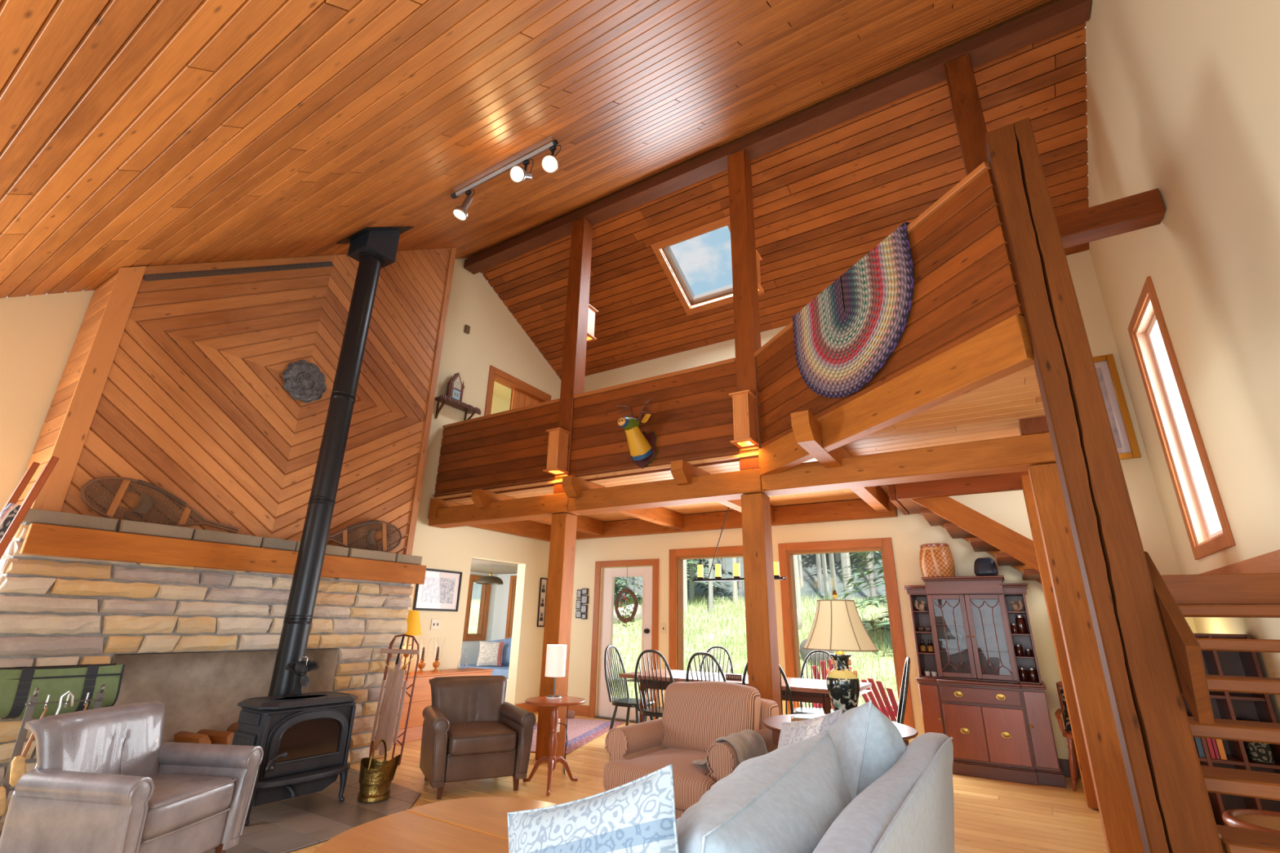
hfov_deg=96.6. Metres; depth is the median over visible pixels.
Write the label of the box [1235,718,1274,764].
patterned box
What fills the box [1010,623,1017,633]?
jar
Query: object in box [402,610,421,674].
table lamp
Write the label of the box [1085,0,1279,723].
wall
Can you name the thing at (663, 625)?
switch plate
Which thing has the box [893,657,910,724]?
chair
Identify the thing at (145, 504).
snowshoe
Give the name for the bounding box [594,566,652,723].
door
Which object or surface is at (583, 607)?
photo
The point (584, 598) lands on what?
photo frame
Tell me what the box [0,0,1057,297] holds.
ceiling
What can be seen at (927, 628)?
stone
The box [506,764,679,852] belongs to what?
throw pillow
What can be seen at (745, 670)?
chair
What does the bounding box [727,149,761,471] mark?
timber post
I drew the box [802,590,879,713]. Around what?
table lamp
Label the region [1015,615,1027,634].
jar
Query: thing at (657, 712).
chair
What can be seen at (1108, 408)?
print
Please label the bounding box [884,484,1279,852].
staircase
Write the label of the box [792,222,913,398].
braided rug
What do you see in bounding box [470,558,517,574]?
ceiling
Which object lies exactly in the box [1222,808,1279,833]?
stool
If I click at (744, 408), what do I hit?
sconce
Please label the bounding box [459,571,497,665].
wall
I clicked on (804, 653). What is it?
boulder
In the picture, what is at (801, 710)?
chair
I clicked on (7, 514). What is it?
blanket
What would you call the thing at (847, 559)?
bare tree
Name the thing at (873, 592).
bare tree
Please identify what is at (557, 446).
sconce
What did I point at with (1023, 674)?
jar
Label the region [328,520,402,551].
snowshoe
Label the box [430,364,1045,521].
floor
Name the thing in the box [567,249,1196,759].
wall
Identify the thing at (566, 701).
side table
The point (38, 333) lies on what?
wall
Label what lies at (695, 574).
bare tree
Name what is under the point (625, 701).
chair
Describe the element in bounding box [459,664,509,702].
window seat
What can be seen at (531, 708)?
baseboard
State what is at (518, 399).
door
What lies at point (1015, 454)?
beam
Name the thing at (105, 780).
armchair
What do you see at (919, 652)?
shelf
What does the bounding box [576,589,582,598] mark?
photo frame
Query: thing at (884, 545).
window
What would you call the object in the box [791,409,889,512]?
joist
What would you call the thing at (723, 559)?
bare tree
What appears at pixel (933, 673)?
plant pot
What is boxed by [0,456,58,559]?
rack
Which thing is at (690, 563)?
spruce tree
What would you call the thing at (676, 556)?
window
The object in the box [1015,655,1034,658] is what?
shelf
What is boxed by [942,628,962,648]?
plate
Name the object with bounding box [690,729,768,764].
throw blanket
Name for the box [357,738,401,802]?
coal scuttle
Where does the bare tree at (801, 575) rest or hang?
on the ground at (808, 562)
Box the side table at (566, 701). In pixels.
[522,696,586,796]
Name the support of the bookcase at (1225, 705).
on the floor at (991, 815)
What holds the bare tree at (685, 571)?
on the ground at (808, 562)
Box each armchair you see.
[0,700,263,852]
[419,675,536,799]
[603,680,778,819]
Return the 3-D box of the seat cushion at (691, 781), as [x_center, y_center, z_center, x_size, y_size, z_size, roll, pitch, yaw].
[0.286,2.177,3.589,0.754,0.198,0.780,-12,-23,33]
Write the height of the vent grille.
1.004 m
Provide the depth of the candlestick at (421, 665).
6.61 m
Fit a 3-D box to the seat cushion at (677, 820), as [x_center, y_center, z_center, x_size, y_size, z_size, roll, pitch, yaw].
[0.561,1.664,2.316,0.700,0.180,0.990,-10,-22,30]
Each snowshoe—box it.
[80,476,239,533]
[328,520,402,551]
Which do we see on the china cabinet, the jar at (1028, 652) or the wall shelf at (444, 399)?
the jar at (1028, 652)
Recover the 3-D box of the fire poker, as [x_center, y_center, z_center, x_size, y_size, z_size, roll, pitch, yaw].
[-3.127,1.807,2.958,0.037,0.791,0.134,0,-19,3]
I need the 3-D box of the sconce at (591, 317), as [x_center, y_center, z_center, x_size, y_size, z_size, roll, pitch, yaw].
[-0.675,-1.297,7.185,0.200,0.412,0.205,-10,-22,30]
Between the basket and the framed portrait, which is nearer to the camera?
the basket
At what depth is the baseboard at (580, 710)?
8.04 m
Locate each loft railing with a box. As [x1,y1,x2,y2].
[434,398,559,500]
[569,357,739,481]
[754,161,1034,475]
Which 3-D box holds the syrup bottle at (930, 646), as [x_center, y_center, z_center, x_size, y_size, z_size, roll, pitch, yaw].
[2.946,2.229,5.785,0.057,0.122,0.056,-10,-22,30]
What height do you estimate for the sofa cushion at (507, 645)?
0.580 m
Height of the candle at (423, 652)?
0.155 m
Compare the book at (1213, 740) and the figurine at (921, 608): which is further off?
the figurine at (921, 608)
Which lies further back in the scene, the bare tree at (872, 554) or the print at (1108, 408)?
the bare tree at (872, 554)
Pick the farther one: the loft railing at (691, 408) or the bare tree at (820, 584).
the bare tree at (820, 584)
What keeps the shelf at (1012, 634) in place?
attached to the china cabinet
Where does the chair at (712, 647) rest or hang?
on the floor at (991, 815)
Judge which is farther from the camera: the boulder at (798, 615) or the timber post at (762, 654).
the boulder at (798, 615)
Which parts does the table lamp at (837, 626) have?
finial rod, lamp shade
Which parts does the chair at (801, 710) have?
seat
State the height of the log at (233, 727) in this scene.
0.129 m
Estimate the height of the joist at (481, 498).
0.200 m
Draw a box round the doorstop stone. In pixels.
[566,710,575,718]
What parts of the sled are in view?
rail, rail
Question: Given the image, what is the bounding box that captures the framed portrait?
[537,577,547,626]
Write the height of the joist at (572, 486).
0.200 m
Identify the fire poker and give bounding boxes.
[33,690,74,768]
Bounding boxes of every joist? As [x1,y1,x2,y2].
[427,498,551,542]
[471,488,603,535]
[561,475,683,529]
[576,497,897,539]
[671,459,774,522]
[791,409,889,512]
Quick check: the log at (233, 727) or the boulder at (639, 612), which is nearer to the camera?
the log at (233, 727)
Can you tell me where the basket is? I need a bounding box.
[919,543,955,577]
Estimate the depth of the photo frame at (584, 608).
8.50 m
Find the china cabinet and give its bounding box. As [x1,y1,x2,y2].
[902,575,1066,787]
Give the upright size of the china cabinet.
1.754 m
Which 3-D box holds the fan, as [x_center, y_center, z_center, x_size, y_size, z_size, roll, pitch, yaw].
[-2.526,1.860,4.246,0.228,0.269,0.109,18,-25,-40]
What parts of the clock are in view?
tablet panel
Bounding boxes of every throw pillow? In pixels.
[476,641,504,666]
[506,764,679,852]
[777,708,842,748]
[1058,685,1071,730]
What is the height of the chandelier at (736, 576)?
0.983 m
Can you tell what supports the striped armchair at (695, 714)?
on the floor at (991, 815)
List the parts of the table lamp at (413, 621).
stem, lamp shade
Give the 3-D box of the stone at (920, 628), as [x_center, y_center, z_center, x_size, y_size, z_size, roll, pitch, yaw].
[2.903,2.089,5.889,0.065,0.060,0.050,-10,-22,30]
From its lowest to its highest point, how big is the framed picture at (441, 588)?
0.500 m
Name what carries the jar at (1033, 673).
on the countertop
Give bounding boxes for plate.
[430,618,439,630]
[661,623,666,633]
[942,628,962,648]
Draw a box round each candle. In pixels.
[420,647,425,660]
[435,646,439,660]
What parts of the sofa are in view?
backrest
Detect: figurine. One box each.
[914,599,925,611]
[1009,599,1023,611]
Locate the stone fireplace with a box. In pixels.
[0,508,426,833]
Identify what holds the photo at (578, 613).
attached to the photo collage
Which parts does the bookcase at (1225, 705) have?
shelf, shelf, shelf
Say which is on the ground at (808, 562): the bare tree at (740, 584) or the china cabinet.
the bare tree at (740, 584)
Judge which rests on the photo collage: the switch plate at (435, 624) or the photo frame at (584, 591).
the photo frame at (584, 591)
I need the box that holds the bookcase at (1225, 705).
[1181,633,1279,826]
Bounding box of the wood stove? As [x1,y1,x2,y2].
[231,691,358,826]
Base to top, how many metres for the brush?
0.614 m
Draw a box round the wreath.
[614,567,638,627]
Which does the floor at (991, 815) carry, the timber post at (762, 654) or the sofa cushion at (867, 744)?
the timber post at (762, 654)
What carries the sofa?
on the floor at (991, 815)
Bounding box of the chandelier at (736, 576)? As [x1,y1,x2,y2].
[692,506,786,582]
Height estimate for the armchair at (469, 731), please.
0.777 m
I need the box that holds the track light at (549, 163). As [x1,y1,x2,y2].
[450,139,560,220]
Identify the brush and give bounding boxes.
[0,706,48,816]
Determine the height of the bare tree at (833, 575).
9.928 m
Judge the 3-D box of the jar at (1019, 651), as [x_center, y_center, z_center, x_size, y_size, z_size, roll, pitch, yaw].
[3.590,2.121,5.400,0.066,0.100,0.066,-10,-22,30]
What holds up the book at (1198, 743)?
on the bookcase at (1225, 705)
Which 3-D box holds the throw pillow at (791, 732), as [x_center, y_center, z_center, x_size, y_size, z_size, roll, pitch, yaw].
[0.763,1.542,2.595,0.225,0.504,0.539,11,-21,-26]
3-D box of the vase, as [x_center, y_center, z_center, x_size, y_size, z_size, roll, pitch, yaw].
[1.249,1.588,3.509,0.196,0.346,0.196,-10,-22,30]
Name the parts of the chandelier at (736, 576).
candle glass, rod, candle glass, candle glass, candle glass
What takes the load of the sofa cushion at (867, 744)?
on the sofa
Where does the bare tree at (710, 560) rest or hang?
on the ground at (808, 562)
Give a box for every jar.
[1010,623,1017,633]
[1014,644,1024,656]
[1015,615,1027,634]
[1017,667,1028,681]
[1024,648,1033,656]
[1027,667,1039,682]
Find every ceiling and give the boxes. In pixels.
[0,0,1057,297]
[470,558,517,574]
[480,21,1088,380]
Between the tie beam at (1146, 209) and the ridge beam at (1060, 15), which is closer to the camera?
the tie beam at (1146, 209)
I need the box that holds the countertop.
[915,676,1046,689]
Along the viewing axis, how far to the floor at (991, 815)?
4.13 m
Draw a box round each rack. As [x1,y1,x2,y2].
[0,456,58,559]
[0,684,105,820]
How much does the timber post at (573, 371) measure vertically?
3.610 m
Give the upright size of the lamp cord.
0.644 m
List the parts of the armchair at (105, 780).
arm, backrest, seat, arm, leg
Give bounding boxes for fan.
[282,657,318,697]
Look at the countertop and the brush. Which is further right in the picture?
the countertop
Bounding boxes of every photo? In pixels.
[576,600,580,608]
[576,611,580,617]
[577,591,580,597]
[581,605,586,612]
[582,596,586,602]
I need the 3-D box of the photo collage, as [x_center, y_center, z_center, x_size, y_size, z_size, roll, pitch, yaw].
[-0.870,2.659,8.551,0.215,0.440,0.024,-10,-22,30]
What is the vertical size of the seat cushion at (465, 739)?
0.172 m
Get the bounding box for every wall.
[0,257,560,705]
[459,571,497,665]
[490,381,511,414]
[490,573,516,640]
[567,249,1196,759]
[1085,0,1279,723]
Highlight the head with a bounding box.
[616,397,657,468]
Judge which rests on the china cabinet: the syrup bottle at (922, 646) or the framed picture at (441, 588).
the syrup bottle at (922, 646)
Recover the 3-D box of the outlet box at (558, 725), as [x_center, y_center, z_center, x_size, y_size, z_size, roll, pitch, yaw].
[-0.792,2.868,5.464,0.025,0.115,0.070,-10,-22,30]
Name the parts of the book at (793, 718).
lid panel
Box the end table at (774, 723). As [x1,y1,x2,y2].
[762,714,918,746]
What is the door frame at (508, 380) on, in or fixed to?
in the wall at (38, 333)
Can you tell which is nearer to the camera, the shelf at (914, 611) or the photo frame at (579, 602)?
the shelf at (914, 611)
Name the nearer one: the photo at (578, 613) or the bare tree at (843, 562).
the photo at (578, 613)
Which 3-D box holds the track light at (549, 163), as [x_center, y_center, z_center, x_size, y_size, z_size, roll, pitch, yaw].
[-1.169,-2.059,4.810,1.295,0.352,0.223,-12,-23,34]
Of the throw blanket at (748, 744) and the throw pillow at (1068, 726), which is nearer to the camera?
the throw blanket at (748, 744)
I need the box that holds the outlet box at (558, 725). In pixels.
[555,718,559,733]
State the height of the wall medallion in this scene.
0.415 m
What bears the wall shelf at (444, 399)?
attached to the wall at (38, 333)
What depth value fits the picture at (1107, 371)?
5.80 m
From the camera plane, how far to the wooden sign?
5.54 m
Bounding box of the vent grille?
[143,261,333,280]
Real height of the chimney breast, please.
4.016 m
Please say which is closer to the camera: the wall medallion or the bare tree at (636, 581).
the wall medallion
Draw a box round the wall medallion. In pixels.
[281,360,326,403]
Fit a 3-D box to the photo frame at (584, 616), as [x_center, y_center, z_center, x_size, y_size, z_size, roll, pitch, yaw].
[-0.828,2.821,8.467,0.090,0.080,0.022,-10,-22,30]
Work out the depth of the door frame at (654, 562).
8.10 m
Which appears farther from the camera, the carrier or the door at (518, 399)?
the door at (518, 399)
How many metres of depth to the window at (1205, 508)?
4.77 m
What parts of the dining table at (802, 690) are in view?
leg, leg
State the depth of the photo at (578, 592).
8.62 m
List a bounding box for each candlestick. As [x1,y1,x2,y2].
[416,641,427,673]
[430,643,444,671]
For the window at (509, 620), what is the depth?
10.23 m
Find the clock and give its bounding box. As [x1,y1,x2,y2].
[445,372,464,401]
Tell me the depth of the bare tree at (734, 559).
22.59 m
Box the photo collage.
[575,588,588,619]
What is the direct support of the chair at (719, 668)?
on the floor at (991, 815)
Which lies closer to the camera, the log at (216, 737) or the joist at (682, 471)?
the log at (216, 737)
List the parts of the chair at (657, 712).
seat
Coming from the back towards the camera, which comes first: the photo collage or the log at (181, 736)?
the photo collage
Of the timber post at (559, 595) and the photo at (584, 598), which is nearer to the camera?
the timber post at (559, 595)
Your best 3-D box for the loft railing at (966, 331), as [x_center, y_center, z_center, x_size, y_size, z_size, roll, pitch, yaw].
[1.528,-0.510,4.119,0.110,1.210,2.544,7,-20,-17]
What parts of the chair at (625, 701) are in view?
leg, leg, seat, leg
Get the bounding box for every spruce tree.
[613,576,642,605]
[686,558,744,601]
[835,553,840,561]
[837,551,890,631]
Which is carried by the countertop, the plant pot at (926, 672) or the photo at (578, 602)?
the plant pot at (926, 672)
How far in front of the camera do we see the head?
5.68 m
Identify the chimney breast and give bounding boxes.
[15,247,456,555]
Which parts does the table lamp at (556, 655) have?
stem, lamp shade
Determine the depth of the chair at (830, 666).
9.22 m
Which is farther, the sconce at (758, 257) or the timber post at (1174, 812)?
the sconce at (758, 257)
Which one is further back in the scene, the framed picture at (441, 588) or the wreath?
the wreath
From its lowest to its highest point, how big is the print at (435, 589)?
0.310 m
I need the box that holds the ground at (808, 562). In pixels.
[467,552,898,720]
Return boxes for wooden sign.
[725,673,742,680]
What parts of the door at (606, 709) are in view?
knob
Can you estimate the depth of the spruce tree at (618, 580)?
25.55 m
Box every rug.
[530,718,625,754]
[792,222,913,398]
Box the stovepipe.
[267,226,413,696]
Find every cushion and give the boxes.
[140,773,236,844]
[446,720,516,758]
[488,637,511,666]
[603,747,715,810]
[661,680,760,752]
[675,817,680,831]
[676,730,851,852]
[826,699,906,800]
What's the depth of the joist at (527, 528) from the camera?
8.29 m
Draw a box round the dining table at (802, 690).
[619,669,871,723]
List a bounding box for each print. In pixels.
[421,576,455,604]
[1095,367,1122,448]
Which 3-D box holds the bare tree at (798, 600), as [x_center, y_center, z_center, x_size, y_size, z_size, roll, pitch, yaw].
[5.309,1.647,20.372,0.738,9.872,1.158,10,-21,-25]
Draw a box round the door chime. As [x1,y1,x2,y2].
[464,324,470,333]
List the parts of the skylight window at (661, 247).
sash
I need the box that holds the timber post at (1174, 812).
[985,117,1223,852]
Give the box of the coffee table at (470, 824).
[312,796,559,852]
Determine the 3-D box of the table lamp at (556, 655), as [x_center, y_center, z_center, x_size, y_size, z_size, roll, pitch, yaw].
[-0.725,2.096,4.877,0.172,0.425,0.172,-10,-22,30]
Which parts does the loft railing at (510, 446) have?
cap rail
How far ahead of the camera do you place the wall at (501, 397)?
10.58 m
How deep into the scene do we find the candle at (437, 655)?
6.83 m
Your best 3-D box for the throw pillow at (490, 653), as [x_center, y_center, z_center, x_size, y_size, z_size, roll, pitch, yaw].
[-2.466,3.747,9.408,0.410,0.378,0.152,4,-19,-9]
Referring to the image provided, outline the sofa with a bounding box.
[675,732,954,852]
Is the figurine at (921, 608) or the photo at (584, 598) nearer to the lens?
the figurine at (921, 608)
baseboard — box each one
[515,702,538,712]
[566,705,589,717]
[1057,758,1081,778]
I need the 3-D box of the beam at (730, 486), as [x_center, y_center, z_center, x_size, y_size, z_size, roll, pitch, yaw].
[0.209,0.670,5.658,2.155,0.210,0.240,-10,-22,30]
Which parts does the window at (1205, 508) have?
sash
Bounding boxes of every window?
[462,574,491,640]
[504,575,516,639]
[650,214,764,315]
[668,545,743,671]
[777,537,915,738]
[1127,275,1235,559]
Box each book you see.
[791,715,817,721]
[1194,737,1205,758]
[1205,737,1216,759]
[1210,738,1220,759]
[1214,738,1227,759]
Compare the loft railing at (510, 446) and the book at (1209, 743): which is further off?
the loft railing at (510, 446)
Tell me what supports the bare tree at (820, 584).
on the ground at (808, 562)
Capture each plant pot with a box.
[924,669,929,675]
[931,670,937,676]
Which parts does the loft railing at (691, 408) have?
cap rail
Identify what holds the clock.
on the wall shelf at (444, 399)
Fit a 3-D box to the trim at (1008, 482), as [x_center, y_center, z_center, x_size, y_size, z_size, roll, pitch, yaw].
[3.359,0.660,5.848,1.370,0.240,0.940,-10,-22,30]
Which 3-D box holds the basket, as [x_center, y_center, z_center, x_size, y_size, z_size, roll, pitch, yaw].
[3.151,1.433,6.070,0.353,0.342,0.329,15,-23,-35]
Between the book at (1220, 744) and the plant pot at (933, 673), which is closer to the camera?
the book at (1220, 744)
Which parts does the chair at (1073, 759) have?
arm, post, seat, leg, leg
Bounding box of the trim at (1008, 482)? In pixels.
[888,471,1028,515]
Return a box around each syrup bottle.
[920,640,926,652]
[927,640,933,653]
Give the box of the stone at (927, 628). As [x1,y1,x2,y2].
[924,626,931,631]
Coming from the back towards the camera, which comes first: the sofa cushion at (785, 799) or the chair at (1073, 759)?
the chair at (1073, 759)
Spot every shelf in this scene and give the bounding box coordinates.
[434,395,480,420]
[913,610,928,613]
[918,651,934,654]
[1007,611,1026,613]
[1011,633,1030,635]
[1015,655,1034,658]
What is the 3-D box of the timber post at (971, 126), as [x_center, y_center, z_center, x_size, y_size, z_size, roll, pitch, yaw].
[2.910,-1.631,4.700,0.200,3.610,0.200,-10,-22,30]
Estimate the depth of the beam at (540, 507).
6.60 m
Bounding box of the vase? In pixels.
[826,653,859,713]
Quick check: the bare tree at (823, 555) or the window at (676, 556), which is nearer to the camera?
the window at (676, 556)
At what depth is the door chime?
8.32 m
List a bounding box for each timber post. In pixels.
[534,512,577,760]
[553,217,592,493]
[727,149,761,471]
[741,493,782,715]
[944,53,1048,435]
[985,117,1223,852]
[1020,474,1098,809]
[1028,462,1144,852]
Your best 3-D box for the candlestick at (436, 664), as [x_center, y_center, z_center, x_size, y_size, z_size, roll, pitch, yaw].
[-2.426,2.732,6.832,0.150,0.380,0.150,-10,-22,30]
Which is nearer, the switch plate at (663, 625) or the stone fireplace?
the stone fireplace
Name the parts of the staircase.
skirting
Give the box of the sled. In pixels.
[368,634,419,765]
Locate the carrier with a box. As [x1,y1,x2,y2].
[0,662,124,719]
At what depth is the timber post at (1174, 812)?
2.35 m
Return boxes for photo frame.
[575,600,582,609]
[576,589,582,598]
[580,604,587,613]
[581,588,588,595]
[581,595,588,604]
[581,613,586,619]
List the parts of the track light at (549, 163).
rail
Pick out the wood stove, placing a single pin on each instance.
(304, 741)
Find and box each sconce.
[542,426,571,475]
[586,303,598,342]
[728,389,759,448]
[755,249,764,293]
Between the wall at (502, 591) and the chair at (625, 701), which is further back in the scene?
the wall at (502, 591)
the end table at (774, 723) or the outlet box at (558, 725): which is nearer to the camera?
the end table at (774, 723)
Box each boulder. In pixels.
[613,604,642,623]
[796,608,802,630]
[799,639,833,666]
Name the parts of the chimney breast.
corner trim, corner trim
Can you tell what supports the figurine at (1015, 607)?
on the china cabinet
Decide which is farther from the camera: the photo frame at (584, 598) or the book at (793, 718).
the photo frame at (584, 598)
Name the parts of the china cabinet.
door, glass door, pull, pull, cornice, door, drawer, glass door, pull, pull, door, door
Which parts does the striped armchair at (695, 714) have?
arm, arm, backrest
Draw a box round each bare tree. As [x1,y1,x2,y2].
[625,577,629,587]
[634,576,638,596]
[683,560,688,613]
[693,560,697,585]
[708,558,713,613]
[722,558,725,577]
[732,557,737,603]
[737,557,742,591]
[793,555,802,615]
[798,555,804,586]
[815,554,822,591]
[821,553,830,599]
[828,553,838,599]
[840,552,850,599]
[844,552,852,591]
[866,551,875,599]
[871,551,877,591]
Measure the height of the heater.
0.190 m
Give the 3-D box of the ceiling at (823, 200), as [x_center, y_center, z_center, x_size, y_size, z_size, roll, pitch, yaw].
[1.219,-2.283,7.519,7.510,1.216,2.357,-10,-22,30]
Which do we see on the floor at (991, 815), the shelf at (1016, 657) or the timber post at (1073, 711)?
the timber post at (1073, 711)
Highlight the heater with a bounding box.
[973,557,998,576]
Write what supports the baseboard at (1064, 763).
attached to the wall at (907, 533)
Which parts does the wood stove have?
panel, leg, handle, air lever, plate, door, frame, door glass, leg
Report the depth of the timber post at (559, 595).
5.83 m
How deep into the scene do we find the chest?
6.30 m
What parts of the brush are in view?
handle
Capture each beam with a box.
[428,493,580,528]
[463,0,1091,274]
[568,468,769,515]
[760,431,1056,496]
[1055,188,1165,248]
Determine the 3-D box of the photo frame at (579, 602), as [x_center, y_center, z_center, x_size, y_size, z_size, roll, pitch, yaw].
[-0.918,2.678,8.578,0.100,0.140,0.022,-10,-22,30]
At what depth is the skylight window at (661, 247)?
8.00 m
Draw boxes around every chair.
[604,644,654,748]
[634,649,674,722]
[685,652,726,681]
[698,646,733,674]
[742,662,793,715]
[790,650,834,714]
[812,659,851,708]
[861,678,898,720]
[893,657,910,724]
[1054,681,1079,791]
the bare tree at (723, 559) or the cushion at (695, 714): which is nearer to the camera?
the cushion at (695, 714)
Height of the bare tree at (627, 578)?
10.768 m
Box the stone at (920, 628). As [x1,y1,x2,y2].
[917,626,924,631]
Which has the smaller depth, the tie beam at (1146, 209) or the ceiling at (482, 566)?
the tie beam at (1146, 209)
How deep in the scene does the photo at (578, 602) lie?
8.57 m
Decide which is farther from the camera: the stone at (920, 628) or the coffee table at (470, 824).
the stone at (920, 628)
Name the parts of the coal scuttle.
hoop handle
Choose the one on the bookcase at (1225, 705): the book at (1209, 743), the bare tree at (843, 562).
the book at (1209, 743)
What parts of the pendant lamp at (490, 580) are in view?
lamp shade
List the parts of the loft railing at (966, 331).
cap rail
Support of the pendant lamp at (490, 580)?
hanging from the ceiling at (482, 566)
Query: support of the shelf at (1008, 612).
attached to the china cabinet
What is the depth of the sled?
5.30 m
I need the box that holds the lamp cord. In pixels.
[558,697,568,774]
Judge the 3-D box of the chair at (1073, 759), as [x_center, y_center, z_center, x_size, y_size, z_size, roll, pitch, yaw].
[3.924,2.660,4.910,0.519,0.831,0.466,-13,-24,36]
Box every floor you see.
[0,711,1107,852]
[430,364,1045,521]
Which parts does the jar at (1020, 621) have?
lid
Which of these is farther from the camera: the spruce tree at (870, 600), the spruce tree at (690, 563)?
the spruce tree at (690, 563)
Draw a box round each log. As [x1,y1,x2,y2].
[173,731,211,743]
[196,728,234,744]
[226,721,239,732]
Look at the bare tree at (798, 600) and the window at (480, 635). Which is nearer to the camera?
the window at (480, 635)
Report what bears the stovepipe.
attached to the ceiling at (134, 133)
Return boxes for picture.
[413,568,462,611]
[1093,353,1141,459]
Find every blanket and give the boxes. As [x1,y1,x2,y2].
[0,502,20,540]
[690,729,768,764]
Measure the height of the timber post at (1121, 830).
2.355 m
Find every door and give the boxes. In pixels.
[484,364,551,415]
[509,388,540,409]
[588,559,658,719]
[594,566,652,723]
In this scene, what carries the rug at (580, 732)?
on the floor at (991, 815)
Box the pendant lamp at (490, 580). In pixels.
[475,568,502,584]
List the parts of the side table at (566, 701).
leg, leg, leg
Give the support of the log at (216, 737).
in the stone fireplace
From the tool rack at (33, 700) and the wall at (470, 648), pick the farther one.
the wall at (470, 648)
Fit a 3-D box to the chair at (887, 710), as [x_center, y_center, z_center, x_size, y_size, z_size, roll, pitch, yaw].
[3.695,4.137,8.113,1.058,1.036,0.830,11,-21,-26]
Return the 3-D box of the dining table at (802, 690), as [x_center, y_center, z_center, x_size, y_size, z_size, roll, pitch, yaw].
[1.000,2.880,5.598,2.320,0.749,0.900,-10,-22,30]
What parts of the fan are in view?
stem, blade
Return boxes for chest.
[391,667,493,745]
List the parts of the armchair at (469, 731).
arm, leg, backrest, seat, leg, arm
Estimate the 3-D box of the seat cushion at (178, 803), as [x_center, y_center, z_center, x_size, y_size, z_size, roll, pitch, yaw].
[-2.441,1.869,2.834,0.539,0.172,0.530,-1,-19,6]
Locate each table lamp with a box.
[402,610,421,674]
[544,644,566,699]
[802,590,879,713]

